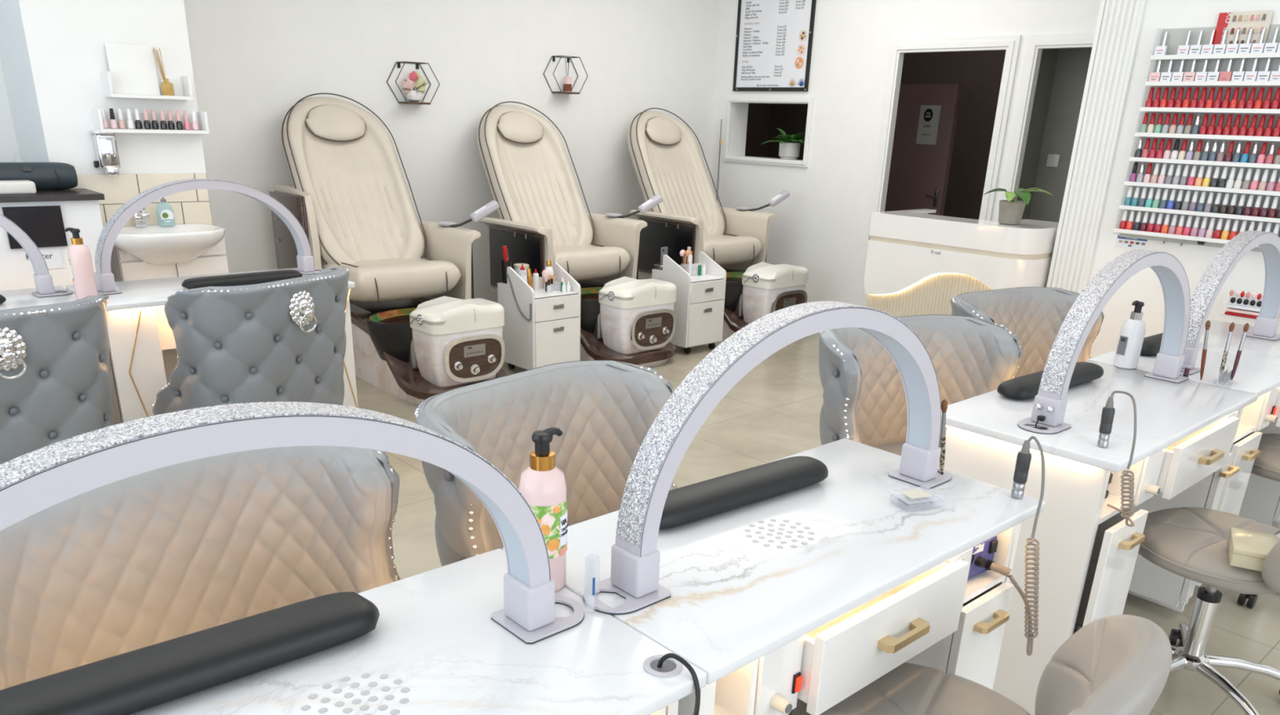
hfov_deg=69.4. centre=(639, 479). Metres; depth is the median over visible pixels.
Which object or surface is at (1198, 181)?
bottle
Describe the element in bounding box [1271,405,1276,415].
switch
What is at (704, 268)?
bottle
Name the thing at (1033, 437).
cable
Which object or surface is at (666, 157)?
chair
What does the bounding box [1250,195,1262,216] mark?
bottle
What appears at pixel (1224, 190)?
shelf
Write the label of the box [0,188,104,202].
countertop
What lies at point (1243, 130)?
bottle
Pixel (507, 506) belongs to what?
diffuser
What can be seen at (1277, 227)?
bottle
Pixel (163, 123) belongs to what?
bottle
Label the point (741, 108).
trim
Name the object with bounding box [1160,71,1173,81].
box
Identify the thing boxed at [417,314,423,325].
knob
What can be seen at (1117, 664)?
stool
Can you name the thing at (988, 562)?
socket
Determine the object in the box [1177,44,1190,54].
box
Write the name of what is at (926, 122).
hall door
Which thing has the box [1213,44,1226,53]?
box
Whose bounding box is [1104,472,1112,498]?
control box
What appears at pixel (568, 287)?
bottle
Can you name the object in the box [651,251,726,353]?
trolley
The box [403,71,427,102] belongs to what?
flower vase
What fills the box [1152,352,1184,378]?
lamp base
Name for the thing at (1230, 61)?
bottle
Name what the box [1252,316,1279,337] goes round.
socket
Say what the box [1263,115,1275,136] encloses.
bottle
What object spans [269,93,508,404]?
chair
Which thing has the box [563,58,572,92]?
reed diffuser
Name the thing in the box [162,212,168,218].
print
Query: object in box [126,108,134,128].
bottle
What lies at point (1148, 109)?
shelf
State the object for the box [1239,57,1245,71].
bottle
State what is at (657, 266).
tray
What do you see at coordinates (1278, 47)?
box
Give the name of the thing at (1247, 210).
bottle
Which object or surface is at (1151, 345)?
armrest cushion
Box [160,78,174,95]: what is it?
bottle
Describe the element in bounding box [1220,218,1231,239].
bottle
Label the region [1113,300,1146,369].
lotion bottle
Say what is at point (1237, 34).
bottle
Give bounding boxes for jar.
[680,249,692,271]
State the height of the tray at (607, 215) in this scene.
0.014 m
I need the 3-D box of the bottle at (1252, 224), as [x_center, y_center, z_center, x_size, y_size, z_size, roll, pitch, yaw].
[2.629,-1.069,3.982,0.029,0.088,0.028,-17,28,-39]
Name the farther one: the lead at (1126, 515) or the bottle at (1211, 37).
the bottle at (1211, 37)
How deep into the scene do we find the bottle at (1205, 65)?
3.98 m
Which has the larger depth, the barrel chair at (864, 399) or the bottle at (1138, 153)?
the bottle at (1138, 153)
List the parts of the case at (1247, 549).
lid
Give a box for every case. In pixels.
[897,488,933,507]
[1226,527,1278,572]
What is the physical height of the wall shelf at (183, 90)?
0.108 m
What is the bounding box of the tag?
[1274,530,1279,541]
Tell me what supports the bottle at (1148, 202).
on the rack
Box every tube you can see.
[592,577,595,595]
[1182,367,1190,376]
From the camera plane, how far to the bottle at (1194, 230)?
4.13 m
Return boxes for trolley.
[497,262,580,369]
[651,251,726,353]
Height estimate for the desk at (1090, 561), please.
0.750 m
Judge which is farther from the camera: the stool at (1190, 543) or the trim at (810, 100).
the trim at (810, 100)
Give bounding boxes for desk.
[0,285,77,310]
[65,267,358,425]
[130,548,706,714]
[502,438,1044,714]
[863,208,1058,317]
[941,360,1257,714]
[1087,320,1279,604]
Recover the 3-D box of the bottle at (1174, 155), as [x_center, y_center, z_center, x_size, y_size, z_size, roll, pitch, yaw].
[2.389,-1.473,4.123,0.029,0.088,0.028,-17,28,-39]
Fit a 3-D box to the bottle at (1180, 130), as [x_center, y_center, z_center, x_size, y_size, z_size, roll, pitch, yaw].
[2.393,-1.572,4.084,0.029,0.088,0.028,-17,28,-39]
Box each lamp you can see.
[0,180,36,195]
[0,213,72,297]
[0,401,584,644]
[94,178,323,295]
[582,301,951,614]
[1017,248,1190,434]
[1180,230,1279,375]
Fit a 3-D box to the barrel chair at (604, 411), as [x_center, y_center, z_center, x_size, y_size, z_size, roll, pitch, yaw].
[-0.118,0.248,2.183,0.655,0.907,0.737,18,26,35]
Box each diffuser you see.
[0,225,38,275]
[151,47,174,95]
[233,191,303,256]
[453,473,528,585]
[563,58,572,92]
[859,327,929,449]
[1151,265,1183,355]
[1258,243,1279,318]
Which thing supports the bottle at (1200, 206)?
on the rack
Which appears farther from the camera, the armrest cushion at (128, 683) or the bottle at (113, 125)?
the bottle at (113, 125)
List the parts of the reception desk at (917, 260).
wave panel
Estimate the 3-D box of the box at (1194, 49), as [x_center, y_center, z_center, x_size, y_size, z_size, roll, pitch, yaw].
[2.387,-1.846,3.974,0.017,0.042,0.043,-17,28,-39]
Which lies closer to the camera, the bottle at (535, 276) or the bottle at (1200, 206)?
the bottle at (1200, 206)
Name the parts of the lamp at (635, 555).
plate, rhinestone trim, plate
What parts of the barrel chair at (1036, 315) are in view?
nailhead trim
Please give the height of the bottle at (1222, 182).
0.088 m
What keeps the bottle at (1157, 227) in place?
on the rack
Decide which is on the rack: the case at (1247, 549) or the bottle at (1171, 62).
the bottle at (1171, 62)
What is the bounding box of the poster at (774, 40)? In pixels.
[732,0,816,91]
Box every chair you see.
[0,295,113,464]
[0,445,400,690]
[151,266,349,415]
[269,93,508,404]
[413,360,677,566]
[476,101,676,367]
[626,107,808,338]
[818,315,1022,466]
[950,286,1104,377]
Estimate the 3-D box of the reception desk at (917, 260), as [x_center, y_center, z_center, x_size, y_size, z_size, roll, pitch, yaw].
[1.804,-0.926,5.168,0.641,1.042,0.924,-17,28,-39]
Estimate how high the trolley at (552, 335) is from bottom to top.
0.640 m
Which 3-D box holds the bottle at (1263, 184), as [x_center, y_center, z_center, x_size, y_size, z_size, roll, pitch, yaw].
[2.636,-1.266,3.905,0.029,0.088,0.028,-17,28,-39]
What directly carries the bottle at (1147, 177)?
on the rack
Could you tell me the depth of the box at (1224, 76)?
3.91 m
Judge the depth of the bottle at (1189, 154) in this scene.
4.07 m
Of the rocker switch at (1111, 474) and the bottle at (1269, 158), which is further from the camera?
the bottle at (1269, 158)
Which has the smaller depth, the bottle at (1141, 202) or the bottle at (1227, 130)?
the bottle at (1227, 130)
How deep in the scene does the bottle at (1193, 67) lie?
4.01 m
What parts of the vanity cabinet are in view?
door, drawer, door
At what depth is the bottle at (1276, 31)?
3.78 m
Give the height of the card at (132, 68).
0.214 m
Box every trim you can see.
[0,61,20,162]
[98,173,213,224]
[723,96,814,167]
[732,102,808,160]
[859,35,1022,306]
[997,32,1094,221]
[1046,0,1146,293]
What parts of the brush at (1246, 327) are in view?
handle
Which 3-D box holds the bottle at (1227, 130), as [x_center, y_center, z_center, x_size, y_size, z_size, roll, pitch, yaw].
[2.518,-1.518,3.956,0.029,0.088,0.028,-17,28,-39]
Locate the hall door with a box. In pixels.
[884,83,962,215]
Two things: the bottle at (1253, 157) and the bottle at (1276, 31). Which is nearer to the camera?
the bottle at (1276, 31)
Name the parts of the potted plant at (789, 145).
pot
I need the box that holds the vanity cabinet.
[111,236,228,281]
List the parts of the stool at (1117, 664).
seat, backrest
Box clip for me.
[1196,240,1205,244]
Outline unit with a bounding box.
[0,188,104,290]
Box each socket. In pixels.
[33,273,54,294]
[94,271,115,292]
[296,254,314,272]
[503,573,555,631]
[610,543,660,598]
[984,560,994,570]
[1104,490,1108,498]
[1182,346,1199,368]
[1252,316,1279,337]
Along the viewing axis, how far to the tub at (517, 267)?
5.61 m
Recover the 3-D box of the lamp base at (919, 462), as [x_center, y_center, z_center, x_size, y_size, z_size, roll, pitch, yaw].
[0.604,-0.042,1.996,0.050,0.072,0.068,-17,28,-39]
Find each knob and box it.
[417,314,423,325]
[608,291,614,301]
[752,274,759,282]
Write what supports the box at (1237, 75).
on the rack
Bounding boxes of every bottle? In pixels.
[64,227,97,299]
[100,107,108,128]
[109,108,117,128]
[117,108,125,128]
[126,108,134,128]
[134,109,142,128]
[143,109,151,128]
[151,109,159,128]
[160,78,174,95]
[160,109,167,129]
[167,110,174,129]
[176,110,183,129]
[183,110,191,129]
[191,111,199,129]
[518,426,568,591]
[519,264,527,283]
[533,268,538,289]
[544,260,553,288]
[560,277,564,291]
[561,281,565,292]
[563,75,572,92]
[566,280,570,292]
[684,246,692,275]
[697,265,701,275]
[701,263,706,275]
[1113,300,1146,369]
[1119,209,1127,229]
[1124,186,1133,205]
[1125,210,1134,230]
[1128,162,1137,182]
[1130,186,1139,206]
[1132,211,1142,231]
[1133,137,1143,157]
[1136,162,1145,182]
[1137,186,1146,206]
[1139,112,1148,132]
[1139,211,1148,231]
[1141,137,1150,157]
[1142,163,1152,182]
[1144,187,1154,207]
[1145,87,1154,106]
[1146,112,1155,133]
[1146,212,1155,231]
[1148,137,1157,158]
[1150,163,1159,182]
[1151,87,1161,106]
[1151,188,1161,208]
[1153,112,1163,133]
[1153,213,1163,232]
[1155,59,1161,71]
[1155,138,1164,158]
[1157,164,1166,183]
[1159,87,1168,107]
[1159,188,1168,208]
[1160,113,1170,133]
[1160,213,1170,233]
[1161,31,1168,45]
[1163,138,1172,159]
[1164,164,1173,184]
[1166,87,1176,107]
[1166,189,1175,208]
[1167,59,1173,71]
[1168,113,1177,133]
[1168,214,1177,234]
[1169,138,1179,159]
[1171,164,1182,184]
[1173,87,1184,107]
[1173,190,1183,209]
[1175,113,1186,133]
[1175,214,1184,235]
[1177,139,1187,159]
[1178,59,1184,71]
[1179,164,1189,185]
[1181,190,1191,210]
[1182,87,1191,107]
[1182,215,1192,235]
[1183,113,1193,133]
[1184,30,1191,44]
[1185,139,1195,159]
[1186,165,1196,185]
[1188,191,1198,211]
[1189,87,1199,107]
[1190,58,1196,71]
[1190,216,1199,236]
[1191,113,1200,133]
[1192,139,1202,159]
[1194,165,1204,186]
[1195,191,1205,212]
[1196,30,1203,44]
[1197,87,1207,107]
[1197,217,1207,237]
[1199,113,1208,134]
[1200,140,1210,160]
[1201,58,1208,71]
[1201,166,1212,186]
[1203,191,1213,212]
[1204,87,1215,107]
[1204,217,1215,238]
[1206,114,1217,134]
[1208,29,1215,44]
[1208,140,1218,160]
[1209,166,1219,186]
[1211,192,1221,213]
[1213,58,1220,71]
[1213,87,1223,108]
[1213,218,1222,239]
[1214,114,1225,134]
[1216,140,1226,161]
[1217,167,1227,187]
[1218,193,1229,213]
[1220,29,1227,44]
[1220,87,1231,108]
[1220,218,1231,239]
[1222,114,1232,135]
[1223,141,1234,161]
[1225,167,1235,188]
[1226,58,1232,71]
[1226,193,1237,214]
[1228,87,1239,108]
[1228,219,1239,239]
[1230,114,1240,135]
[1231,141,1242,162]
[1232,28,1239,44]
[1233,168,1244,188]
[1235,194,1245,215]
[1236,87,1248,108]
[1237,220,1246,234]
[1238,114,1248,135]
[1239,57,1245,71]
[1240,141,1250,162]
[1241,168,1252,189]
[1242,195,1253,215]
[1244,87,1256,108]
[1245,28,1253,43]
[1246,114,1257,136]
[1248,142,1259,163]
[1248,221,1254,230]
[1249,168,1260,190]
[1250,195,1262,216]
[1251,57,1258,71]
[1253,87,1264,108]
[1254,115,1266,136]
[1256,142,1267,163]
[1256,222,1263,231]
[1257,27,1266,43]
[1257,168,1268,190]
[1258,195,1270,217]
[1262,87,1273,108]
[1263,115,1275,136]
[1264,57,1271,71]
[1264,142,1275,164]
[1264,222,1271,231]
[1266,169,1277,191]
[1267,196,1278,217]
[1270,87,1279,108]
[1271,26,1279,42]
[1271,115,1279,137]
[1273,146,1279,164]
[1273,223,1279,235]
[1274,177,1279,191]
[1275,208,1279,218]
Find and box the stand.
[1219,369,1232,385]
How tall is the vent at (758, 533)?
0.001 m
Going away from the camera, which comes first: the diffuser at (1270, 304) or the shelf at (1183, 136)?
the diffuser at (1270, 304)
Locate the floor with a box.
[355,332,1279,714]
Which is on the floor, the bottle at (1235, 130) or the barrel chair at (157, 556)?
the barrel chair at (157, 556)
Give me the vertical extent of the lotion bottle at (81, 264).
0.265 m
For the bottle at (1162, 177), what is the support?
on the rack
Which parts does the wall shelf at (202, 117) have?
panel, panel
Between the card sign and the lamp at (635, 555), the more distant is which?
the card sign
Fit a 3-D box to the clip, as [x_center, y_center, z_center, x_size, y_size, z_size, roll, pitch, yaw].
[2.525,-1.069,4.160,0.019,0.018,0.032,-17,28,-39]
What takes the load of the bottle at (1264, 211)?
on the rack
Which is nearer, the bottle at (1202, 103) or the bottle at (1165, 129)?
the bottle at (1202, 103)
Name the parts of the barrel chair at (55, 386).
nailhead trim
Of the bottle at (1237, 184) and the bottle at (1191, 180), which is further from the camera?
the bottle at (1191, 180)
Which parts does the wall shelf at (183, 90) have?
panel, panel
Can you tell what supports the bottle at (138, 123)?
on the wall shelf at (202, 117)
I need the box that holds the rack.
[1113,24,1279,252]
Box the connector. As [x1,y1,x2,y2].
[989,562,1011,577]
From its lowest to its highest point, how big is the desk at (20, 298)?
0.750 m
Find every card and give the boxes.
[104,42,160,95]
[1212,9,1273,44]
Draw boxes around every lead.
[1008,537,1039,656]
[1106,470,1134,527]
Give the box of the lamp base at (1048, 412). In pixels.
[1028,395,1067,429]
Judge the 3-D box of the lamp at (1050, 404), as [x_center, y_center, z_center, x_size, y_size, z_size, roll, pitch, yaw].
[1.367,-0.428,2.591,0.991,0.420,0.103,-17,28,-39]
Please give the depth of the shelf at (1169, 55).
3.91 m
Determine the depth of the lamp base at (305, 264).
4.23 m
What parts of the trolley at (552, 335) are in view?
panel, drawer, drawer, drawer handle, drawer handle, panel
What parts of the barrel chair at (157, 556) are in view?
nailhead trim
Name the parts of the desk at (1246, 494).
door, door handle, knob, door, drawer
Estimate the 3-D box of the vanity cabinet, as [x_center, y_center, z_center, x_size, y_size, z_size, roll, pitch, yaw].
[-2.334,-0.822,4.675,0.490,0.820,0.191,-17,28,-39]
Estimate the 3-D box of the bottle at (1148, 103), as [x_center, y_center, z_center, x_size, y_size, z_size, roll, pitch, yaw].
[2.292,-1.716,4.152,0.029,0.088,0.028,-17,28,-39]
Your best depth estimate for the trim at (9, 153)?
4.60 m
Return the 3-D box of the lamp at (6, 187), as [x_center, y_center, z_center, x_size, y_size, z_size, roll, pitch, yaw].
[-2.711,-1.246,3.941,0.220,0.052,0.100,-17,28,-39]
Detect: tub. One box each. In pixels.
[364,306,417,362]
[513,262,528,275]
[580,285,604,333]
[724,271,745,311]
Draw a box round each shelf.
[91,108,209,133]
[101,71,193,100]
[386,61,439,104]
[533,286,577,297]
[543,55,587,93]
[690,273,724,282]
[1113,228,1258,247]
[1118,204,1279,222]
[1123,181,1279,195]
[1128,156,1279,168]
[1133,132,1279,141]
[1139,106,1279,113]
[1144,80,1279,85]
[1150,52,1279,60]
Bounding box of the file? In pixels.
[526,268,533,288]
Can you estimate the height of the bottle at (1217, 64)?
0.102 m
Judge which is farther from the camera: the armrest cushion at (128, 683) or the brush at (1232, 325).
the brush at (1232, 325)
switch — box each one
[791,671,802,693]
[988,539,998,554]
[1045,154,1060,167]
[1107,472,1112,484]
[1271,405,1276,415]
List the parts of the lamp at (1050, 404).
plate, rhinestone trim, plate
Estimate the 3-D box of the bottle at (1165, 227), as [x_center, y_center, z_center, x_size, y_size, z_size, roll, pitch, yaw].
[2.400,-1.168,4.217,0.029,0.088,0.028,-17,28,-39]
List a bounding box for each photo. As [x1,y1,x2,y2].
[795,56,803,68]
[796,43,805,55]
[798,29,807,41]
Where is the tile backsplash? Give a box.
[72,173,212,227]
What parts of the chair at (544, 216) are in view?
arm panel, armrest, backrest, seat, armrest, arm panel, control knob, chrome frame, control panel, control knob, control knob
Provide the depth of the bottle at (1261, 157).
3.88 m
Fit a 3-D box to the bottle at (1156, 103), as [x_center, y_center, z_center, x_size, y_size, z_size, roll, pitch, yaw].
[2.313,-1.707,4.131,0.029,0.088,0.028,-17,28,-39]
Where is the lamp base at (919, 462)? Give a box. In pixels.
[898,443,941,481]
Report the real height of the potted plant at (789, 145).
0.230 m
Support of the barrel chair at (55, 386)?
on the floor
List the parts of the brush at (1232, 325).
handle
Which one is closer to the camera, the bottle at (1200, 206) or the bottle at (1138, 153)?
the bottle at (1200, 206)
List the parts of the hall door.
handle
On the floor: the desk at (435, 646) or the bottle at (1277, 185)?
the desk at (435, 646)
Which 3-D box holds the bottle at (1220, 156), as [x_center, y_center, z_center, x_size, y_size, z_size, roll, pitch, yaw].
[2.514,-1.419,3.994,0.029,0.088,0.028,-17,28,-39]
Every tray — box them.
[437,221,456,226]
[604,213,622,217]
[653,263,662,270]
[736,206,751,209]
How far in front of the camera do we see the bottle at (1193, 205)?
4.11 m
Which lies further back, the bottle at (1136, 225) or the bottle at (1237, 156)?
the bottle at (1136, 225)
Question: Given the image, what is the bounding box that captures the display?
[1224,289,1262,319]
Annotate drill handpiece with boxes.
[1010,440,1031,498]
[1097,396,1115,447]
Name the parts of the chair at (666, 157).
arm panel, armrest, backrest, seat, armrest, chrome frame, control panel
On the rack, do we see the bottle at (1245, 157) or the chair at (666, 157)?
the bottle at (1245, 157)
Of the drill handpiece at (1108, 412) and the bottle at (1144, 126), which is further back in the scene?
the bottle at (1144, 126)
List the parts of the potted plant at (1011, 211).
pot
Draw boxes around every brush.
[542,269,551,291]
[939,399,947,475]
[1200,320,1210,380]
[1217,321,1235,382]
[1231,322,1249,380]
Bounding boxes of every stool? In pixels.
[787,614,1172,714]
[1137,506,1279,714]
[1237,433,1279,608]
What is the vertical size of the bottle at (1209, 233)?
0.088 m
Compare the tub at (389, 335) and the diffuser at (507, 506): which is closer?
the diffuser at (507, 506)
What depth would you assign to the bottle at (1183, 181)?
4.11 m
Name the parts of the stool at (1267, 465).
seat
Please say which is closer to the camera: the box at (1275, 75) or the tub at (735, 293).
the box at (1275, 75)
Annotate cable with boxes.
[506,273,531,320]
[657,653,700,714]
[1027,435,1044,538]
[1110,391,1136,469]
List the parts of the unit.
dark glass panel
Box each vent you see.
[301,673,409,714]
[744,519,814,548]
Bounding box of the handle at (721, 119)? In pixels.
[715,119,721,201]
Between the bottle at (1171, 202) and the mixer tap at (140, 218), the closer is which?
the bottle at (1171, 202)
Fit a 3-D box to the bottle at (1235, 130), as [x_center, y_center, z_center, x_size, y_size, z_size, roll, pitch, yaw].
[2.539,-1.508,3.935,0.029,0.088,0.028,-17,28,-39]
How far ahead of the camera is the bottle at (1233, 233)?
4.02 m
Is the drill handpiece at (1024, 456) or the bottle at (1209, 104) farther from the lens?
the bottle at (1209, 104)
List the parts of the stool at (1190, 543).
leg, leg, leg, seat, leg, leg, backrest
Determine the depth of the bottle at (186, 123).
4.48 m
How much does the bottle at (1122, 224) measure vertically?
0.088 m
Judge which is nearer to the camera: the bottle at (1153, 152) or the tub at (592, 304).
the bottle at (1153, 152)
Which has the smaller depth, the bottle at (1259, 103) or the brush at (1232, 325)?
the brush at (1232, 325)
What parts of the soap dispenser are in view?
lid, push lever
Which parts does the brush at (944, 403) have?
handle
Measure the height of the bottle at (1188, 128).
0.088 m
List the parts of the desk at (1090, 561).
door, door handle, knob, drawer, door, drawer handle, filler panel, door handle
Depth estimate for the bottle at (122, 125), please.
4.30 m
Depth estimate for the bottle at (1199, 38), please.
3.97 m
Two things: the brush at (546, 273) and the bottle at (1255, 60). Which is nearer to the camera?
the bottle at (1255, 60)
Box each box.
[968,536,998,578]
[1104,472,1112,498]
[1148,71,1161,81]
[1154,45,1167,55]
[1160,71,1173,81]
[1170,71,1184,81]
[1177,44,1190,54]
[1182,71,1196,81]
[1188,44,1202,54]
[1194,71,1208,80]
[1200,44,1214,53]
[1206,71,1220,80]
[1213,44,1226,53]
[1218,71,1232,80]
[1225,43,1239,53]
[1231,71,1245,80]
[1237,43,1252,53]
[1243,71,1257,80]
[1250,43,1265,53]
[1256,71,1271,80]
[1262,42,1278,53]
[1269,71,1279,80]
[1276,42,1279,52]
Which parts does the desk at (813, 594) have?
knob, drawer, drawer handle, filler panel, door, door handle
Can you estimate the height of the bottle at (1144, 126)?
0.088 m
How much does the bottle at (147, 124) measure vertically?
0.088 m
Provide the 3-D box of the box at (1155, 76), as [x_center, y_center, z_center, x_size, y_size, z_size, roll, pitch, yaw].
[2.289,-1.789,4.110,0.017,0.042,0.043,-17,28,-39]
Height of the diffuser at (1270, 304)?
0.315 m
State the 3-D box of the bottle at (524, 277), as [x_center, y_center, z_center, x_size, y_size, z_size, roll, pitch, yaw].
[-0.699,-1.203,5.508,0.054,0.160,0.054,-17,28,-39]
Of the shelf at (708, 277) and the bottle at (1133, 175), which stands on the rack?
the bottle at (1133, 175)
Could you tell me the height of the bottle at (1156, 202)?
0.088 m
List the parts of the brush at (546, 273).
handle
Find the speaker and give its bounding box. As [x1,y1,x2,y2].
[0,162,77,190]
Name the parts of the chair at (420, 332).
arm panel, armrest, backrest, seat, armrest, control knob, arm panel, chrome frame, control panel, control knob, control knob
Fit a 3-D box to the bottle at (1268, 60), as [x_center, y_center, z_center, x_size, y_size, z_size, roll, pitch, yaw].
[2.594,-1.700,3.827,0.023,0.102,0.022,-17,28,-39]
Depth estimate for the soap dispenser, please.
4.29 m
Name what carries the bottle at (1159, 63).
on the rack
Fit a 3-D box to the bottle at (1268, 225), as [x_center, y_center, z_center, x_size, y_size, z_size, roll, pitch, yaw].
[2.671,-1.050,3.939,0.029,0.088,0.028,-17,28,-39]
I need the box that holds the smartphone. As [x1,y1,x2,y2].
[660,246,667,265]
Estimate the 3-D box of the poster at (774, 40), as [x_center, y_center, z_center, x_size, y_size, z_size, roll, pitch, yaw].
[1.029,-3.481,7.114,0.024,0.905,0.760,-17,28,-39]
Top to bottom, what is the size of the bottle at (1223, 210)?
0.088 m
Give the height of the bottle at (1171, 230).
0.088 m
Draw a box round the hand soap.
[155,197,175,226]
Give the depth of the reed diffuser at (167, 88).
4.36 m
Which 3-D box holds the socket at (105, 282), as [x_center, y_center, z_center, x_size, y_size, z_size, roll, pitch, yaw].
[-2.111,-0.782,3.650,0.068,0.072,0.050,20,28,38]
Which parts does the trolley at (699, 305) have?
panel, drawer, drawer handle, drawer, drawer handle, panel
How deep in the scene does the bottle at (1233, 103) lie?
3.91 m
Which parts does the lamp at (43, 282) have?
rhinestone trim, plate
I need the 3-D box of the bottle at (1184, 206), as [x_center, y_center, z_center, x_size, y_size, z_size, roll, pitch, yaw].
[2.445,-1.249,4.136,0.029,0.088,0.028,-17,28,-39]
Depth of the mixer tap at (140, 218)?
4.43 m
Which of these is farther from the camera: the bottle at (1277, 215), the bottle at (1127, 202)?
the bottle at (1127, 202)
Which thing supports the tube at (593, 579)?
on the desk at (435, 646)
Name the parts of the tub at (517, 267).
lid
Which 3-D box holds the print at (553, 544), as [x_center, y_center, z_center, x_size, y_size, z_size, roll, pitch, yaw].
[-0.135,0.102,1.441,0.021,0.020,0.003,-13,26,-33]
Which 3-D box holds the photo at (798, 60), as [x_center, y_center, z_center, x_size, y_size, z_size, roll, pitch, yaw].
[1.208,-3.165,7.014,0.001,0.084,0.084,-17,28,-39]
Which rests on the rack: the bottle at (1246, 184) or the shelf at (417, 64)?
the bottle at (1246, 184)
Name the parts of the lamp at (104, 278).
plate, plate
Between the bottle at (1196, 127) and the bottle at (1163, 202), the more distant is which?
the bottle at (1163, 202)
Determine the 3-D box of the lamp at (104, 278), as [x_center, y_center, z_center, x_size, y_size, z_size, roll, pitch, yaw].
[-1.818,-1.044,3.887,0.103,0.420,1.036,20,28,38]
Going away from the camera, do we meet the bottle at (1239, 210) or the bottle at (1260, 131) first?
the bottle at (1260, 131)
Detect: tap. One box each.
[132,206,150,227]
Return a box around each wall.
[0,0,213,272]
[183,0,721,302]
[711,0,1101,305]
[1088,0,1279,358]
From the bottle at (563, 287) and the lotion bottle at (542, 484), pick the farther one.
the bottle at (563, 287)
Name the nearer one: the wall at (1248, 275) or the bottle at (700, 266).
the wall at (1248, 275)
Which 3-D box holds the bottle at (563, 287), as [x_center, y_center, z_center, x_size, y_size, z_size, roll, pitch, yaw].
[-0.457,-1.160,5.554,0.024,0.063,0.024,-17,28,-39]
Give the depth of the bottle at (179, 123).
4.45 m
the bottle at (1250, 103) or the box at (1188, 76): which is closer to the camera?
the bottle at (1250, 103)
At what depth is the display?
3.92 m
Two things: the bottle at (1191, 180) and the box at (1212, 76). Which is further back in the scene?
the bottle at (1191, 180)
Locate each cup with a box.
[501,245,511,283]
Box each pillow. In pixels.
[305,104,364,140]
[497,111,542,142]
[645,116,681,144]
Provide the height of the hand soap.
0.150 m
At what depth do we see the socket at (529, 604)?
1.35 m
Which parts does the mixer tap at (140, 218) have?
spout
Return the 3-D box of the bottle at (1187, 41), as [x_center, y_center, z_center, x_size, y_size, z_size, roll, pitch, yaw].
[2.375,-1.895,4.016,0.023,0.102,0.022,-17,28,-39]
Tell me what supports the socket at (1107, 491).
attached to the control box at (1111, 474)
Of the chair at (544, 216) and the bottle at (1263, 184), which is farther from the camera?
the chair at (544, 216)
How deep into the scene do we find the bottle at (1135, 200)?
4.28 m
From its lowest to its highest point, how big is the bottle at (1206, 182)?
0.088 m
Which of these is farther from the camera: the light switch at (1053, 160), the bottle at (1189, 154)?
the light switch at (1053, 160)
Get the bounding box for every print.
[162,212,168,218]
[540,524,550,534]
[546,538,559,551]
[553,506,559,513]
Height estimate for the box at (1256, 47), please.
0.042 m
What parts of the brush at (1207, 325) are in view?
handle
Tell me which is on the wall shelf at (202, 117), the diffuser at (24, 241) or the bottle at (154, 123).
the bottle at (154, 123)
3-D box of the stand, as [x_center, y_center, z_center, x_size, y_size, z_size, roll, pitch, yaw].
[1.817,-0.321,2.872,0.060,0.045,0.110,20,28,38]
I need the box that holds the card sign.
[1115,234,1148,249]
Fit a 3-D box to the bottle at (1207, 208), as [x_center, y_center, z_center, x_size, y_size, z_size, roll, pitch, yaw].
[2.507,-1.222,4.072,0.029,0.088,0.028,-17,28,-39]
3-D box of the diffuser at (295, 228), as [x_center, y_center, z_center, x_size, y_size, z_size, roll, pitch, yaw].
[-1.817,-1.062,3.880,0.050,0.315,0.828,20,28,38]
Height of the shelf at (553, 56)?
0.245 m
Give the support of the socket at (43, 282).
attached to the lamp at (43, 282)
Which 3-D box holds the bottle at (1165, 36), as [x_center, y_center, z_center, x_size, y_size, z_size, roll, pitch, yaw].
[2.311,-1.923,4.081,0.023,0.102,0.022,-17,28,-39]
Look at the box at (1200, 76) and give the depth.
3.97 m
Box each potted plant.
[761,128,804,159]
[983,187,1053,225]
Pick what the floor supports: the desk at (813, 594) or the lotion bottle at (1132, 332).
the desk at (813, 594)
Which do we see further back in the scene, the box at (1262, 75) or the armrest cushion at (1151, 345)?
the box at (1262, 75)
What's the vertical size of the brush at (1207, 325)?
0.189 m
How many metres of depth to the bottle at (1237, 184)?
3.96 m
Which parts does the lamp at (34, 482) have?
rhinestone trim, plate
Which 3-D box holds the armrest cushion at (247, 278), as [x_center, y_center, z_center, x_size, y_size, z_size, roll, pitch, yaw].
[-1.681,-0.853,3.927,0.500,0.043,0.100,-18,29,-41]
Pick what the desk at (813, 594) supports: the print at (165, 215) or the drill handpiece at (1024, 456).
the drill handpiece at (1024, 456)
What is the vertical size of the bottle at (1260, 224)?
0.088 m
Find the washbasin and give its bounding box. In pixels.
[102,222,225,264]
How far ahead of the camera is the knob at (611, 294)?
5.66 m
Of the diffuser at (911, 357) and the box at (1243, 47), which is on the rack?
the box at (1243, 47)
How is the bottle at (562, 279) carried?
on the trolley at (552, 335)
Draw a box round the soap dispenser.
[89,130,120,176]
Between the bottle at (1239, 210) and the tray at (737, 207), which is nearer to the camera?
the bottle at (1239, 210)

